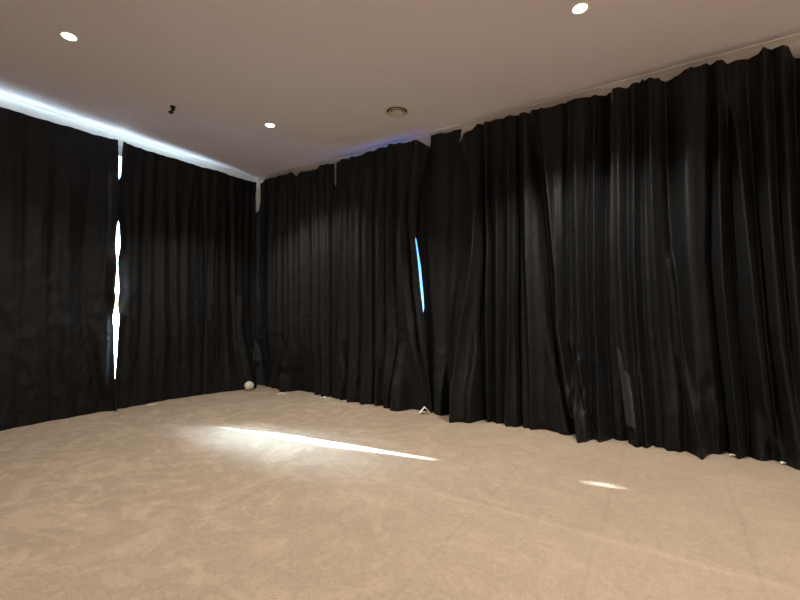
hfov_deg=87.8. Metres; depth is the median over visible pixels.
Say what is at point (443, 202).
curtain
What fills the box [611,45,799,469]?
curtain
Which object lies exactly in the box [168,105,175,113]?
ceiling hook
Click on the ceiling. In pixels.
(325, 73)
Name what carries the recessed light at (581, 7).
in the ceiling
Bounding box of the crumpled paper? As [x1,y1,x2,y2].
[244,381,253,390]
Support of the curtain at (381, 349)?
hanging from the ceiling
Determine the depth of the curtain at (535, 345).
3.37 m
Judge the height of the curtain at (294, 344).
2.633 m
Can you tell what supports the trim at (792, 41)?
attached to the wall at (796, 55)
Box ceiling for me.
[0,0,799,177]
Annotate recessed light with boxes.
[58,30,78,41]
[264,122,275,127]
[570,1,589,14]
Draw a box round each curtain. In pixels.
[0,107,118,430]
[115,141,256,411]
[254,163,335,397]
[335,140,431,412]
[415,129,469,415]
[449,92,627,442]
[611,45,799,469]
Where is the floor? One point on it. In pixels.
(259, 493)
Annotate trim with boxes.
[0,94,256,187]
[256,33,799,187]
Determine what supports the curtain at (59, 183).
hanging from the ceiling
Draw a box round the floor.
[0,385,799,599]
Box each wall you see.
[118,145,256,212]
[257,54,799,211]
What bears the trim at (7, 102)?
attached to the wall at (119, 147)
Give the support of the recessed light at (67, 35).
in the ceiling
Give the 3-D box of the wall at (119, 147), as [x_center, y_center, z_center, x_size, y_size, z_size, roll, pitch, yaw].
[-3.769,-0.327,2.846,0.200,2.700,6.550,-1,-2,33]
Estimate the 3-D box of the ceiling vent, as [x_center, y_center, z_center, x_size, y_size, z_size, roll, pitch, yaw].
[-0.026,-1.638,3.629,0.244,0.030,0.244,-1,-2,33]
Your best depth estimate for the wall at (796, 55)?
5.54 m
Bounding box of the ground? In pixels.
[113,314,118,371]
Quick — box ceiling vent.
[383,103,410,116]
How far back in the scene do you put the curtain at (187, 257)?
4.55 m
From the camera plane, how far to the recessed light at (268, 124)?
3.90 m

